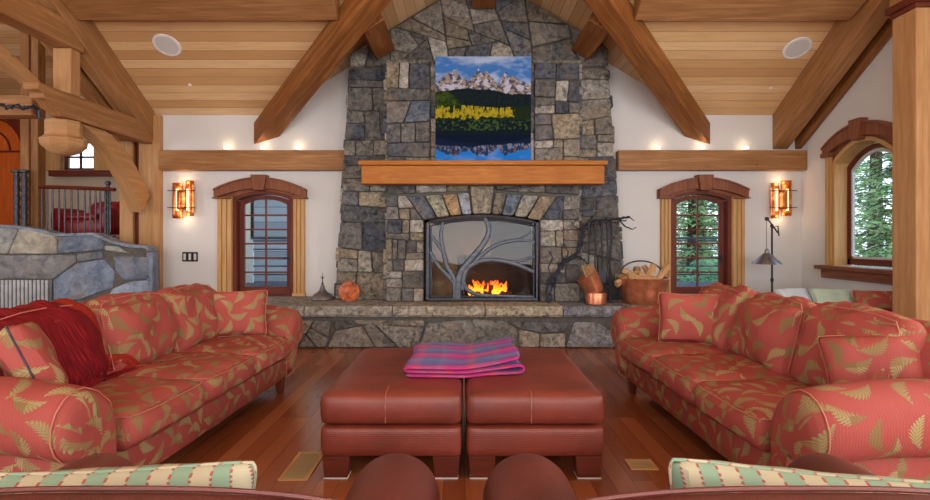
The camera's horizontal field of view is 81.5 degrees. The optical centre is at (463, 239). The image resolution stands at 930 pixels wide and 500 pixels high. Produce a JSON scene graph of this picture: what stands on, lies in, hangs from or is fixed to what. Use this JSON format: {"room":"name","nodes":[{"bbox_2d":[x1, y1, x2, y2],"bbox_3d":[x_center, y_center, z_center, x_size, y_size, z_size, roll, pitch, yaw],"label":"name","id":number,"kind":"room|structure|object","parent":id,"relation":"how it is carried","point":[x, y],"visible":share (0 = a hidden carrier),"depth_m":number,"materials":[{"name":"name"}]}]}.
{"room":"living room","nodes":[
{"label":"living room","id":0,"kind":"room"},
{"bbox_2d":[0,22,82,95],"bbox_3d":[-8.750,-5.840,7.400,6.900,5.070,11.000,0,0,0],"label":"ceiling","id":1,"kind":"structure","parent":0,"point":[9,36],"depth_m":11.67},
{"bbox_2d":[46,96,253,236],"bbox_3d":[-8.610,-1.100,12.800,7.180,5.200,0.200,0,0,0],"label":"wall","id":2,"kind":"structure","parent":0,"point":[50,180],"depth_m":12.70,"materials":[{"name":"beige paint"}]},
{"bbox_2d":[0,119,19,224],"bbox_3d":[-11.065,-1.697,12.559,2.040,3.273,0.278,0,0,0],"label":"door","id":3,"kind":"structure","parent":2,"relation":"in","point":[9,128],"depth_m":12.60,"materials":[{"name":"brown wood"}]},
{"bbox_2d":[46,136,113,176],"bbox_3d":[-8.957,-1.957,12.640,1.802,0.942,0.280,0,0,0],"label":"window","id":4,"kind":"structure","parent":2,"relation":"in","point":[54,163],"depth_m":12.62,"materials":[{"name":"brown wood"}]},
{"bbox_2d":[246,201,253,282],"bbox_3d":[-5.160,-2.000,10.950,0.280,7.000,3.900,0,0,0],"label":"wall","id":5,"kind":"structure","parent":0,"point":[249,207],"depth_m":12.58,"materials":[{"name":"beige paint"}]},
{"bbox_2d":[159,347,729,499],"bbox_3d":[-3.200,1.560,2.450,18.000,0.120,13.300,0,0,0],"label":"floor","id":6,"kind":"structure","parent":0,"point":[270,430],"depth_m":4.10,"materials":[{"name":"wood"}]},
{"bbox_2d":[0,225,158,307],"bbox_3d":[-6.746,0.596,8.193,4.131,1.803,0.295,0,0,0],"label":"stone wall","id":7,"kind":"structure","parent":6,"relation":"on","point":[36,263],"depth_m":8.10,"materials":[{"name":"grey stone"}]},
{"bbox_2d":[120,141,135,243],"bbox_3d":[-5.510,-0.280,8.910,0.220,3.560,0.220,0,0,0],"label":"timber post","id":8,"kind":"object","parent":6,"relation":"on","point":[127,218],"visible":0.09,"depth_m":8.80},
{"bbox_2d":[136,142,138,243],"bbox_3d":[-5.335,-0.280,8.900,0.120,3.560,0.080,0,0,0],"label":"board","id":9,"kind":"object","parent":6,"relation":"on","point":[137,143],"visible":0.06,"depth_m":8.86,"materials":[{"name":"brown wood"}]},
{"bbox_2d":[139,114,154,244],"bbox_3d":[-5.150,-0.280,8.860,0.240,3.560,0.240,0,0,0],"label":"timber post","id":10,"kind":"object","parent":6,"relation":"on","point":[145,150],"visible":0.18,"depth_m":8.74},
{"bbox_2d":[23,82,152,143],"bbox_3d":[-5.109,-1.710,7.540,0.182,0.320,2.360,0,0,0],"label":"beam","id":11,"kind":"structure","parent":10,"relation":"attached to","point":[57,103],"depth_m":7.16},
{"bbox_2d":[0,103,41,118],"bbox_3d":[-5.814,-1.651,6.633,1.273,0.328,0.206,0,0,-5],"label":"strap","id":12,"kind":"object","parent":11,"relation":"attached to","point":[37,113],"visible":1,"depth_m":6.67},
{"bbox_2d":[83,124,149,211],"bbox_3d":[-5.150,-0.988,7.917,0.200,1.104,1.557,0,0,0],"label":"brace","id":13,"kind":"object","parent":10,"relation":"attached to","point":[118,161],"visible":0.88,"depth_m":8.04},
{"bbox_2d":[0,283,302,472],"bbox_3d":[-2.296,0.949,4.119,1.191,1.098,3.321,0,0,2],"label":"sofa","id":14,"kind":"object","parent":6,"relation":"on","point":[196,378],"visible":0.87,"depth_m":3.72,"materials":[{"name":"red fabric"}]},
{"bbox_2d":[0,322,67,382],"bbox_3d":[-2.415,0.690,3.019,0.322,0.508,0.626,0,0,-35],"label":"throw pillow","id":15,"kind":"object","parent":14,"relation":"on","point":[26,351],"visible":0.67,"depth_m":2.81,"materials":[{"name":"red fabric"}]},
{"bbox_2d":[0,298,151,387],"bbox_3d":[-2.497,0.673,3.372,0.926,0.605,1.199,0,0,0],"label":"throw blanket","id":16,"kind":"object","parent":14,"relation":"on","point":[77,340],"visible":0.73,"depth_m":3.35,"materials":[{"name":"fabric"}]},
{"bbox_2d":[85,291,176,374],"bbox_3d":[-2.559,0.723,4.140,0.443,0.642,0.861,0,0,2],"label":"cushion","id":17,"kind":"object","parent":14,"relation":"on","point":[142,326],"depth_m":3.99,"materials":[{"name":"red fabric"}]},
{"bbox_2d":[89,376,204,451],"bbox_3d":[-2.202,1.047,3.306,0.926,0.286,0.812,0,0,2],"label":"seat cushion","id":18,"kind":"object","parent":14,"relation":"on","point":[146,409],"depth_m":3.23,"materials":[{"name":"red fabric"}]},
{"bbox_2d":[116,352,253,404],"bbox_3d":[-2.165,1.045,4.113,0.920,0.291,0.816,0,0,2],"label":"seat cushion","id":19,"kind":"object","parent":14,"relation":"on","point":[222,374],"depth_m":3.98,"materials":[{"name":"red fabric"}]},
{"bbox_2d":[156,283,217,351],"bbox_3d":[-2.511,0.727,4.939,0.462,0.635,0.852,0,0,2],"label":"cushion","id":20,"kind":"object","parent":14,"relation":"on","point":[192,307],"depth_m":4.73,"materials":[{"name":"red fabric"}]},
{"bbox_2d":[182,335,290,375],"bbox_3d":[-2.127,1.045,4.919,0.922,0.291,0.809,0,0,2],"label":"seat cushion","id":21,"kind":"object","parent":14,"relation":"on","point":[270,352],"depth_m":4.76,"materials":[{"name":"red fabric"}]},
{"bbox_2d":[214,290,267,336],"bbox_3d":[-2.224,0.708,5.183,0.635,0.429,0.299,0,0,-18],"label":"throw pillow","id":22,"kind":"object","parent":14,"relation":"on","point":[240,313],"visible":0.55,"depth_m":5.13,"materials":[{"name":"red fabric"}]},
{"bbox_2d":[0,453,439,499],"bbox_3d":[-0.840,1.044,1.653,1.502,0.908,1.023,0,0,0],"label":"chair","id":23,"kind":"object","parent":6,"relation":"on","point":[393,476],"visible":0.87,"depth_m":1.72,"materials":[{"name":"leather"}]},
{"bbox_2d":[0,461,256,495],"bbox_3d":[-1.005,0.808,1.541,0.847,0.358,0.172,0,0,-4],"label":"striped cushion","id":24,"kind":"object","parent":23,"relation":"on","point":[232,474],"visible":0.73,"depth_m":1.51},
{"bbox_2d":[278,452,322,480],"bbox_3d":[-1.067,1.496,3.580,0.185,0.008,0.440,0,0,0],"label":"floor vent","id":25,"kind":"object","parent":6,"relation":"in","point":[303,465],"visible":0.96,"depth_m":3.55,"materials":[{"name":"brown wood"}]},
{"bbox_2d":[320,347,462,478],"bbox_3d":[-0.459,1.223,4.111,0.908,0.553,1.512,0,0,0],"label":"ottoman","id":26,"kind":"object","parent":6,"relation":"on","point":[372,408],"visible":0.89,"depth_m":3.37,"materials":[{"name":"leather"}]},
{"bbox_2d":[320,348,462,423],"bbox_3d":[-0.459,1.060,4.111,0.906,0.226,1.512,0,0,0],"label":"cushion","id":27,"kind":"object","parent":26,"relation":"on","point":[375,388],"depth_m":3.38,"materials":[{"name":"leather"}]},
{"bbox_2d":[404,337,524,377],"bbox_3d":[0.003,0.884,4.175,0.847,0.150,0.928,0,0,0],"label":"plaid blanket","id":28,"kind":"object","parent":26,"relation":"on","point":[499,356],"visible":1,"depth_m":3.89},
{"bbox_2d":[266,296,647,346],"bbox_3d":[0.204,1.207,8.107,8.428,0.580,1.378,0,0,0],"label":"raised hearth","id":29,"kind":"object","parent":6,"relation":"on","point":[336,322],"visible":0.32,"depth_m":7.48,"materials":[{"name":"stone"}]},
{"bbox_2d":[311,273,333,300],"bbox_3d":[-2.162,0.706,8.250,0.350,0.418,0.350,0,0,0],"label":"ornament","id":30,"kind":"object","parent":29,"relation":"on","point":[322,294],"visible":1,"depth_m":8.15,"materials":[{"name":"black metal"}]},
{"bbox_2d":[338,281,359,300],"bbox_3d":[-1.732,0.780,8.141,0.320,0.311,0.128,0,0,0],"label":"decorative ball","id":31,"kind":"object","parent":29,"relation":"on","point":[349,290],"visible":0.98,"depth_m":8.14,"materials":[{"name":"orange metal"}]},
{"bbox_2d":[334,0,623,301],"bbox_3d":[0.245,-1.606,8.377,4.524,5.046,0.840,0,0,0],"label":"stone chimney","id":32,"kind":"object","parent":29,"relation":"on","point":[390,99],"visible":0.81,"depth_m":8.27,"materials":[{"name":"stone"}]},
{"bbox_2d":[358,160,607,185],"bbox_3d":[0.270,-0.965,7.795,3.539,0.330,0.310,0,0,0],"label":"mantel shelf","id":33,"kind":"object","parent":32,"relation":"attached to","point":[374,172],"visible":1,"depth_m":7.68,"materials":[{"name":"brown wood"}]},
{"bbox_2d":[435,56,530,159],"bbox_3d":[0.281,-1.905,7.899,1.394,1.546,0.042,0,0,0],"label":"picture","id":34,"kind":"object","parent":33,"relation":"on","point":[483,103],"visible":0.98,"depth_m":7.88},
{"bbox_3d":[0.350,0.872,8.325,0.700,0.030,0.250,0,0,0],"label":"grate","id":35,"kind":"object","parent":32,"relation":"in","visible":0},
{"bbox_2d":[467,291,491,295],"bbox_3d":[0.234,0.821,8.262,0.369,0.105,0.097,0,0,-11],"label":"log","id":36,"kind":"object","parent":35,"relation":"on","point":[484,292],"visible":0.37,"depth_m":8.25,"materials":[{"name":"brown wood"}]},
{"bbox_2d":[468,280,506,295],"bbox_3d":[0.360,0.734,8.317,0.609,0.251,0.335,0,0,0],"label":"flames","id":37,"kind":"object","parent":36,"relation":"on","point":[497,289],"visible":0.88,"depth_m":8.20,"materials":[{"name":"orange"}]},
{"bbox_2d":[426,215,538,300],"bbox_3d":[0.269,0.266,7.972,1.671,1.280,0.074,0,0,0],"label":"fireplace screen","id":38,"kind":"object","parent":29,"relation":"on","point":[458,282],"visible":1,"depth_m":7.95,"materials":[{"name":"metal"}]},
{"bbox_2d":[545,212,635,302],"bbox_3d":[1.854,0.257,7.903,1.358,1.346,0.130,0,0,0],"label":"stand","id":39,"kind":"object","parent":29,"relation":"on","point":[582,230],"visible":0.95,"depth_m":7.90,"materials":[{"name":"black metal"}]},
{"bbox_2d":[594,219,597,271],"bbox_3d":[1.917,0.148,7.860,0.090,0.906,0.090,0,0,0],"label":"tool","id":40,"kind":"object","parent":39,"relation":"hanging from","point":[595,224],"visible":0.78,"depth_m":7.85,"materials":[{"name":"black metal"}]},
{"bbox_2d":[598,219,605,281],"bbox_3d":[2.012,0.153,7.859,0.110,0.916,0.042,0,0,0],"label":"tool","id":41,"kind":"object","parent":39,"relation":"hanging from","point":[602,273],"visible":0.98,"depth_m":7.85,"materials":[{"name":"black metal"}]},
{"bbox_2d":[606,219,609,280],"bbox_3d":[2.090,0.144,7.858,0.045,0.896,0.043,0,0,39],"label":"tool","id":42,"kind":"object","parent":39,"relation":"hanging from","point":[607,223],"visible":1,"depth_m":7.85,"materials":[{"name":"black metal"}]},
{"bbox_2d":[577,270,605,304],"bbox_3d":[1.822,0.672,7.720,0.420,0.485,0.328,0,0,0],"label":"vessel","id":43,"kind":"object","parent":29,"relation":"on","point":[592,285],"visible":0.97,"depth_m":7.60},
{"bbox_2d":[582,264,595,277],"bbox_3d":[1.819,0.533,7.722,0.271,0.386,0.146,0,0,0],"label":"long matches","id":44,"kind":"object","parent":43,"relation":"in","point":[588,272],"visible":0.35,"depth_m":7.71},
{"bbox_2d":[577,270,602,292],"bbox_3d":[1.798,0.616,7.720,0.372,0.372,0.328,0,0,0],"label":"cup","id":45,"kind":"object","parent":43,"relation":"on","point":[591,284],"depth_m":7.60,"materials":[{"name":"orange metal"}]},
{"bbox_2d":[616,260,669,304],"bbox_3d":[2.605,0.605,7.860,0.740,0.620,0.740,0,0,0],"label":"bucket","id":46,"kind":"object","parent":29,"relation":"on","point":[633,291],"visible":0.78,"depth_m":7.59,"materials":[{"name":"orange metal"}]},
{"bbox_2d":[465,347,603,478],"bbox_3d":[0.448,1.223,4.110,0.885,0.552,1.516,0,0,0],"label":"ottoman","id":47,"kind":"object","parent":6,"relation":"on","point":[550,408],"visible":0.79,"depth_m":3.37,"materials":[{"name":"leather"}]},
{"bbox_2d":[465,347,603,424],"bbox_3d":[0.448,1.060,4.110,0.883,0.225,1.515,0,0,0],"label":"cushion","id":48,"kind":"object","parent":47,"relation":"on","point":[551,389],"depth_m":3.39,"materials":[{"name":"leather"}]},
{"bbox_2d":[624,459,658,469],"bbox_3d":[1.180,1.496,3.600,0.180,0.008,0.160,0,0,0],"label":"floor vent","id":49,"kind":"object","parent":6,"relation":"in","point":[634,464],"visible":1,"depth_m":3.59,"materials":[{"name":"brown wood"}]},
{"bbox_2d":[483,453,929,499],"bbox_3d":[0.821,1.044,1.653,1.502,0.908,1.023,0,0,0],"label":"chair","id":50,"kind":"object","parent":6,"relation":"on","point":[522,476],"visible":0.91,"depth_m":1.74,"materials":[{"name":"leather"}]},
{"bbox_2d":[668,458,929,494],"bbox_3d":[1.011,0.814,1.533,0.893,0.387,0.163,0,0,4],"label":"striped cushion","id":51,"kind":"object","parent":50,"relation":"on","point":[683,472],"visible":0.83,"depth_m":1.50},
{"bbox_2d":[752,217,782,292],"bbox_3d":[4.550,0.576,8.057,0.480,1.842,0.425,0,0,0],"label":"floor lamp","id":52,"kind":"object","parent":6,"relation":"on","point":[767,258],"visible":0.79,"depth_m":8.03,"materials":[{"name":"black metal"}]},
{"bbox_2d":[611,282,929,480],"bbox_3d":[2.097,0.943,4.069,1.189,1.110,3.321,0,0,-1],"label":"sofa","id":53,"kind":"object","parent":6,"relation":"on","point":[761,394],"visible":0.87,"depth_m":3.30,"materials":[{"name":"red fabric"}]},
{"bbox_2d":[620,336,731,374],"bbox_3d":[1.952,1.044,4.873,0.926,0.293,0.819,0,0,-1],"label":"seat cushion","id":54,"kind":"object","parent":53,"relation":"on","point":[637,352],"depth_m":4.66,"materials":[{"name":"red fabric"}]},
{"bbox_2d":[658,292,720,344],"bbox_3d":[2.029,0.700,4.820,0.556,0.435,0.276,0,0,20],"label":"throw pillow","id":55,"kind":"object","parent":53,"relation":"on","point":[683,317],"visible":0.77,"depth_m":4.75,"materials":[{"name":"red fabric"}]},
{"bbox_2d":[650,353,793,407],"bbox_3d":[1.966,1.047,4.067,0.922,0.291,0.811,0,0,-1],"label":"seat cushion","id":56,"kind":"object","parent":53,"relation":"on","point":[677,375],"depth_m":3.91,"materials":[{"name":"red fabric"}]},
{"bbox_2d":[698,282,755,352],"bbox_3d":[2.341,0.719,4.890,0.444,0.658,0.866,0,0,-1],"label":"cushion","id":57,"kind":"object","parent":53,"relation":"on","point":[729,303],"depth_m":4.58,"materials":[{"name":"red fabric"}]},
{"bbox_2d":[695,378,811,452],"bbox_3d":[1.979,1.044,3.262,0.926,0.285,0.817,0,0,-1],"label":"seat cushion","id":58,"kind":"object","parent":53,"relation":"on","point":[743,409],"depth_m":3.22,"materials":[{"name":"red fabric"}]},
{"bbox_2d":[728,292,816,377],"bbox_3d":[2.356,0.729,4.079,0.443,0.642,0.854,0,0,-1],"label":"cushion","id":59,"kind":"object","parent":53,"relation":"on","point":[764,332],"depth_m":3.91,"materials":[{"name":"red fabric"}]},
{"bbox_2d":[792,301,927,385],"bbox_3d":[2.371,0.717,3.264,0.436,0.658,0.837,0,0,-1],"label":"cushion","id":60,"kind":"object","parent":53,"relation":"on","point":[845,318],"depth_m":3.26,"materials":[{"name":"red fabric"}]},
{"bbox_2d":[817,335,924,383],"bbox_3d":[2.311,0.723,3.034,0.549,0.486,0.312,0,0,34],"label":"throw pillow","id":61,"kind":"object","parent":53,"relation":"on","point":[845,358],"visible":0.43,"depth_m":2.96,"materials":[{"name":"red fabric"}]},
{"bbox_2d":[885,0,929,320],"bbox_3d":[5.025,-0.565,5.955,0.450,4.130,0.430,0,0,0],"label":"pillar","id":62,"kind":"structure","parent":6,"relation":"on","point":[910,19],"depth_m":5.85,"materials":[{"name":"brown wood"}]},
{"bbox_3d":[4.939,1.176,6.830,1.048,0.641,1.189,0,0,0],"label":"window seat","id":63,"kind":"object","parent":6,"relation":"on","visible":0},
{"bbox_2d":[774,288,812,301],"bbox_3d":[4.400,0.767,7.192,0.481,0.249,0.230,0,0,-11],"label":"pillow","id":64,"kind":"object","parent":63,"relation":"on","point":[786,292],"visible":0.54,"depth_m":7.16,"materials":[{"name":"white fabric"}]},
{"bbox_2d":[809,288,853,302],"bbox_3d":[4.808,0.759,7.023,0.541,0.254,0.222,0,0,3],"label":"pillow","id":65,"kind":"object","parent":63,"relation":"on","point":[819,295],"visible":0.58,"depth_m":6.98,"materials":[{"name":"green fabric"}]},
{"bbox_2d":[852,290,891,310],"bbox_3d":[5.082,0.754,6.655,0.483,0.263,0.221,0,0,32],"label":"pillow","id":66,"kind":"object","parent":63,"relation":"on","point":[877,299],"visible":0.53,"depth_m":6.61,"materials":[{"name":"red fabric"}]},
{"bbox_2d":[92,0,836,114],"bbox_3d":[0.050,-4.170,5.540,11.500,4.268,7.080,0,0,0],"label":"ceiling","id":67,"kind":"structure","parent":0,"point":[232,67],"depth_m":7.87,"materials":[{"name":"wood"}]},
{"bbox_2d":[39,40,130,140],"bbox_3d":[-5.440,-3.852,5.410,0.220,4.524,6.620,0,0,0],"label":"rafter","id":68,"kind":"object","parent":67,"relation":"attached to","point":[88,89],"visible":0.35,"depth_m":7.79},
{"bbox_2d":[34,0,153,140],"bbox_3d":[-5.138,-3.852,5.410,0.265,4.524,6.620,0,0,0],"label":"rafter","id":69,"kind":"object","parent":67,"relation":"attached to","point":[98,60],"visible":0.71,"depth_m":7.62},
{"bbox_2d":[0,0,83,52],"bbox_3d":[-5.145,-2.640,5.180,0.230,0.340,3.960,0,0,0],"label":"tie beam","id":70,"kind":"structure","parent":69,"relation":"attached to","point":[29,17],"depth_m":6.43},
{"bbox_2d":[38,48,87,155],"bbox_3d":[-5.200,-1.782,7.020,0.488,1.365,0.488,0,0,-22],"label":"post","id":71,"kind":"object","parent":70,"relation":"hanging from","point":[61,137],"visible":0.98,"depth_m":6.92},
{"bbox_2d":[0,43,40,84],"bbox_3d":[-5.420,-2.167,5.780,0.200,0.565,2.200,0,0,0],"label":"brace","id":72,"kind":"object","parent":71,"relation":"attached to","point":[9,63],"visible":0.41,"depth_m":6.45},
{"bbox_2d":[0,95,45,118],"bbox_3d":[-7.570,-1.730,7.040,4.060,0.260,0.240,0,0,0],"label":"cross beam","id":73,"kind":"structure","parent":71,"relation":"attached to","point":[15,113],"depth_m":6.92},
{"bbox_2d":[152,34,181,55],"bbox_3d":[-4.193,-2.748,7.622,0.380,0.206,0.326,0,0,0],"label":"ceiling speaker","id":74,"kind":"object","parent":67,"relation":"attached to","point":[167,45],"visible":1,"depth_m":7.61,"materials":[{"name":"white plastic"}]},
{"bbox_2d":[155,37,177,53],"bbox_3d":[-4.193,-2.748,7.621,0.302,0.163,0.262,0,0,0],"label":"grille","id":75,"kind":"object","parent":74,"relation":"attached to","point":[165,45],"depth_m":7.62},
{"bbox_2d":[61,0,338,19],"bbox_3d":[-3.310,-3.092,6.820,3.380,0.493,0.340,0,0,0],"label":"ceiling beam","id":76,"kind":"structure","parent":67,"relation":"attached to","point":[81,9],"depth_m":6.81,"materials":[{"name":"wood"}]},
{"bbox_2d":[471,0,495,7],"bbox_3d":[0.293,-3.765,6.910,0.360,0.490,2.620,0,0,0],"label":"ridge beam","id":77,"kind":"structure","parent":67,"relation":"attached to","point":[474,3],"depth_m":8.07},
{"bbox_2d":[634,0,866,19],"bbox_3d":[3.600,-3.092,6.820,2.800,0.493,0.340,0,0,0],"label":"ceiling beam","id":78,"kind":"structure","parent":67,"relation":"attached to","point":[643,9],"depth_m":6.82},
{"bbox_2d":[782,37,811,58],"bbox_3d":[4.729,-2.721,7.666,0.380,0.206,0.326,0,0,0],"label":"ceiling speaker","id":79,"kind":"object","parent":67,"relation":"attached to","point":[796,48],"visible":1,"depth_m":7.66,"materials":[{"name":"white plastic"}]},
{"bbox_2d":[785,40,808,56],"bbox_3d":[4.729,-2.721,7.665,0.302,0.163,0.262,0,0,0],"label":"grille","id":80,"kind":"object","parent":79,"relation":"attached to","point":[795,48],"depth_m":7.66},
{"bbox_2d":[773,0,889,148],"bbox_3d":[5.145,-3.796,5.445,0.250,4.637,6.690,0,0,0],"label":"rafter","id":81,"kind":"object","parent":67,"relation":"attached to","point":[846,40],"visible":1,"depth_m":7.55,"materials":[{"name":"wood"}]},
{"bbox_2d":[795,18,891,148],"bbox_3d":[5.435,-3.796,5.445,0.110,4.637,6.690,0,0,0],"label":"rafter","id":82,"kind":"object","parent":67,"relation":"attached to","point":[884,34],"visible":0.49,"depth_m":7.62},
{"bbox_2d":[161,63,800,295],"bbox_3d":[0.390,-1.320,8.940,10.820,5.640,0.280,0,0,0],"label":"wall","id":83,"kind":"structure","parent":0,"point":[639,120],"depth_m":8.80,"materials":[{"name":"white paint"}]},
{"bbox_2d":[153,115,162,290],"bbox_3d":[-4.960,-0.258,8.750,0.120,3.516,0.100,0,0,0],"label":"trim","id":84,"kind":"structure","parent":83,"relation":"attached to","point":[157,119],"depth_m":8.70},
{"bbox_2d":[167,180,194,217],"bbox_3d":[-4.522,-0.655,8.707,0.440,0.610,0.183,0,0,0],"label":"wall sconce","id":85,"kind":"object","parent":83,"relation":"attached to","point":[182,199],"visible":1,"depth_m":8.69,"materials":[{"name":"orange glass"}]},
{"bbox_2d":[182,252,197,261],"bbox_3d":[-4.456,0.276,8.790,0.244,0.146,0.017,0,0,0],"label":"switch plate","id":86,"kind":"object","parent":83,"relation":"attached to","point":[186,256],"visible":1,"depth_m":8.78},
{"bbox_2d":[159,150,344,170],"bbox_3d":[-3.375,-1.280,8.719,3.030,0.320,0.158,0,0,0],"label":"beam","id":87,"kind":"structure","parent":83,"relation":"attached to","point":[169,160],"depth_m":8.64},
{"bbox_2d":[212,174,308,296],"bbox_3d":[-3.292,-0.066,8.816,1.519,1.964,0.373,0,0,0],"label":"window","id":88,"kind":"structure","parent":83,"relation":"in","point":[232,197],"depth_m":8.77,"materials":[{"name":"brown wood"}]},
{"bbox_2d":[254,0,390,143],"bbox_3d":[-1.718,-2.713,7.300,4.527,2.298,0.300,0,0,45],"label":"rafter","id":89,"kind":"object","parent":83,"relation":"attached to","point":[338,37],"visible":1,"depth_m":7.52,"materials":[{"name":"wood"}]},
{"bbox_2d":[363,13,394,59],"bbox_3d":[-1.273,-2.970,7.660,0.449,0.463,1.120,0,0,0],"label":"stub purlin","id":90,"kind":"object","parent":89,"relation":"attached to","point":[377,36],"visible":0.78,"depth_m":7.55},
{"bbox_2d":[584,0,709,143],"bbox_3d":[2.304,-2.713,7.300,4.527,2.298,0.300,0,0,-45],"label":"rafter","id":91,"kind":"object","parent":83,"relation":"attached to","point":[633,37],"visible":1,"depth_m":7.52,"materials":[{"name":"wood"}]},
{"bbox_2d":[572,12,607,59],"bbox_3d":[1.859,-2.970,7.660,0.449,0.463,1.120,0,0,0],"label":"stub purlin","id":92,"kind":"object","parent":91,"relation":"attached to","point":[593,33],"visible":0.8,"depth_m":7.53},
{"bbox_2d":[657,174,750,293],"bbox_3d":[3.874,-0.066,8.816,1.469,1.964,0.373,0,0,0],"label":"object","id":93,"kind":"structure","parent":83,"relation":"in","point":[730,196],"depth_m":8.78,"materials":[{"name":"brown wood"}]},
{"bbox_2d":[616,150,806,170],"bbox_3d":[3.984,-1.280,8.719,3.028,0.320,0.158,0,0,0],"label":"beam","id":94,"kind":"structure","parent":83,"relation":"attached to","point":[626,160],"depth_m":8.64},
{"bbox_2d":[769,180,797,217],"bbox_3d":[5.109,-0.655,8.707,0.440,0.610,0.183,0,0,0],"label":"wall sconce","id":95,"kind":"object","parent":83,"relation":"attached to","point":[781,199],"visible":1,"depth_m":8.69,"materials":[{"name":"orange glass"}]},
{"bbox_2d":[801,36,891,297],"bbox_3d":[5.650,-2.342,2.400,0.300,7.684,12.800,0,0,0],"label":"wall","id":96,"kind":"structure","parent":0,"point":[870,96],"depth_m":8.12,"materials":[{"name":"white paint"}]},
{"bbox_2d":[814,117,891,284],"bbox_3d":[5.555,-0.550,7.450,0.370,2.240,1.720,0,0,0],"label":"window","id":97,"kind":"structure","parent":96,"relation":"in","point":[845,150],"depth_m":7.90,"materials":[{"name":"brown wood"}]},
{"bbox_3d":[-8.915,0.050,11.000,6.570,0.200,3.400,0,0,0],"label":"floor","id":98,"kind":"structure","parent":0,"visible":0},
{"bbox_2d":[10,169,20,225],"bbox_3d":[-8.492,-0.696,10.250,0.180,1.288,0.171,0,0,0],"label":"newel post","id":99,"kind":"object","parent":98,"relation":"on","point":[16,178],"visible":0.85,"depth_m":10.22,"materials":[{"name":"metal"}]},
{"bbox_2d":[18,169,30,225],"bbox_3d":[-8.342,-0.696,10.250,0.180,1.288,0.171,0,0,0],"label":"newel post","id":100,"kind":"object","parent":98,"relation":"on","point":[24,178],"visible":0.87,"depth_m":10.22,"materials":[{"name":"metal"}]},
{"bbox_2d":[20,31,45,228],"bbox_3d":[-8.460,-2.171,10.600,0.353,4.238,0.200,0,0,0],"label":"hall timber","id":101,"kind":"object","parent":98,"relation":"on","point":[32,51],"visible":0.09,"depth_m":10.50,"materials":[{"name":"brown wood"}]},
{"bbox_2d":[38,185,115,236],"bbox_3d":[-7.152,-0.539,9.872,1.905,0.992,0.206,0,0,18],"label":"stair railing","id":102,"kind":"object","parent":98,"relation":"on","point":[41,187],"visible":0.8,"depth_m":9.73,"materials":[{"name":"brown metal"}]},
{"bbox_2d":[51,201,119,234],"bbox_3d":[-7.754,-0.433,11.336,1.265,0.761,0.875,0,0,0],"label":"armchair","id":103,"kind":"object","parent":98,"relation":"on","point":[115,206],"visible":0.48,"depth_m":10.93,"materials":[{"name":"leather"}]},
{"bbox_2d":[60,213,98,219],"bbox_3d":[-7.825,-0.469,11.270,0.741,0.175,0.724,0,0,0],"label":"seat cushion","id":104,"kind":"object","parent":103,"relation":"on","point":[81,215],"depth_m":10.93,"materials":[{"name":"red leather"}]},
{"bbox_2d":[105,181,110,234],"bbox_3d":[-6.397,-0.556,9.700,0.100,1.008,0.095,0,0,0],"label":"newel post","id":105,"kind":"object","parent":98,"relation":"on","point":[107,183],"visible":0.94,"depth_m":9.67,"materials":[{"name":"metal"}]},
{"label":"outside","id":106,"kind":"structure","parent":0,"visible":0},
{"bbox_2d":[246,282,714,285],"bbox_3d":[0.650,1.020,10.760,11.100,0.120,3.280,0,0,0],"label":"terrace","id":107,"kind":"object","parent":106,"point":[247,283],"depth_m":11.92,"materials":[{"name":"blue stone"}]},
{"bbox_2d":[249,237,286,282],"bbox_3d":[-2.400,0.448,12.200,4.880,1.025,0.090,0,0,0],"label":"terrace railing","id":108,"kind":"object","parent":107,"relation":"on","point":[251,240],"visible":0.27,"depth_m":12.19,"materials":[{"name":"white metal"}]},
{"bbox_2d":[677,237,717,274],"bbox_3d":[3.550,0.448,12.200,5.180,1.025,0.090,0,0,0],"label":"terrace railing","id":109,"kind":"object","parent":107,"relation":"on","point":[677,237],"visible":0.02,"depth_m":12.19,"materials":[{"name":"white metal"}]},
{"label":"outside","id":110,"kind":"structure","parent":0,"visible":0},
{"bbox_3d":[2.500,1.825,27.000,85.000,0.050,66.000,0,0,0],"label":"ground","id":111,"kind":"structure","parent":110,"visible":0},
{"bbox_2d":[254,195,288,281],"bbox_3d":[-5.800,-1.450,18.000,6.400,6.500,5.400,0,0,0],"label":"house","id":112,"kind":"structure","parent":111,"relation":"on","point":[274,207],"depth_m":16.00,"materials":[{"name":"grey"}]},
{"bbox_2d":[677,195,717,281],"bbox_3d":[7.011,-1.530,16.135,3.262,6.953,3.427,0,0,25],"label":"conifer tree","id":113,"kind":"object","parent":111,"relation":"on","point":[691,220],"visible":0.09,"depth_m":15.99,"materials":[{"name":"green plant"}]},
{"bbox_2d":[677,196,717,277],"bbox_3d":[9.039,-2.571,20.518,4.280,8.880,4.024,0,0,-43],"label":"conifer tree","id":114,"kind":"object","parent":111,"relation":"on","point":[714,207],"visible":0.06,"depth_m":20.34,"materials":[{"name":"green plant"}]},
{"bbox_2d":[679,256,717,281],"bbox_3d":[6.215,1.097,13.412,1.676,1.437,1.642,0,0,0],"label":"shrub","id":115,"kind":"object","parent":111,"relation":"on","point":[711,278],"visible":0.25,"depth_m":13.31,"materials":[{"name":"green plant"}]},
{"bbox_2d":[855,142,891,267],"bbox_3d":[10.669,-1.797,12.711,3.382,7.356,3.764,0,0,35],"label":"conifer tree","id":116,"kind":"object","parent":111,"relation":"on","point":[879,192],"visible":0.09,"depth_m":13.11,"materials":[{"name":"green plant"}]},
{"bbox_2d":[855,143,891,257],"bbox_3d":[17.582,-4.019,23.016,5.784,11.643,5.623,0,0,3],"label":"conifer tree","id":117,"kind":"object","parent":111,"relation":"on","point":[875,155],"visible":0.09,"depth_m":22.93,"materials":[{"name":"green plant"}]},
{"bbox_2d":[859,155,891,267],"bbox_3d":[14.406,-2.459,16.773,4.674,9.063,4.418,0,0,28],"label":"conifer tree","id":118,"kind":"object","parent":111,"relation":"on","point":[884,198],"visible":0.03,"depth_m":17.23,"materials":[{"name":"green plant"}]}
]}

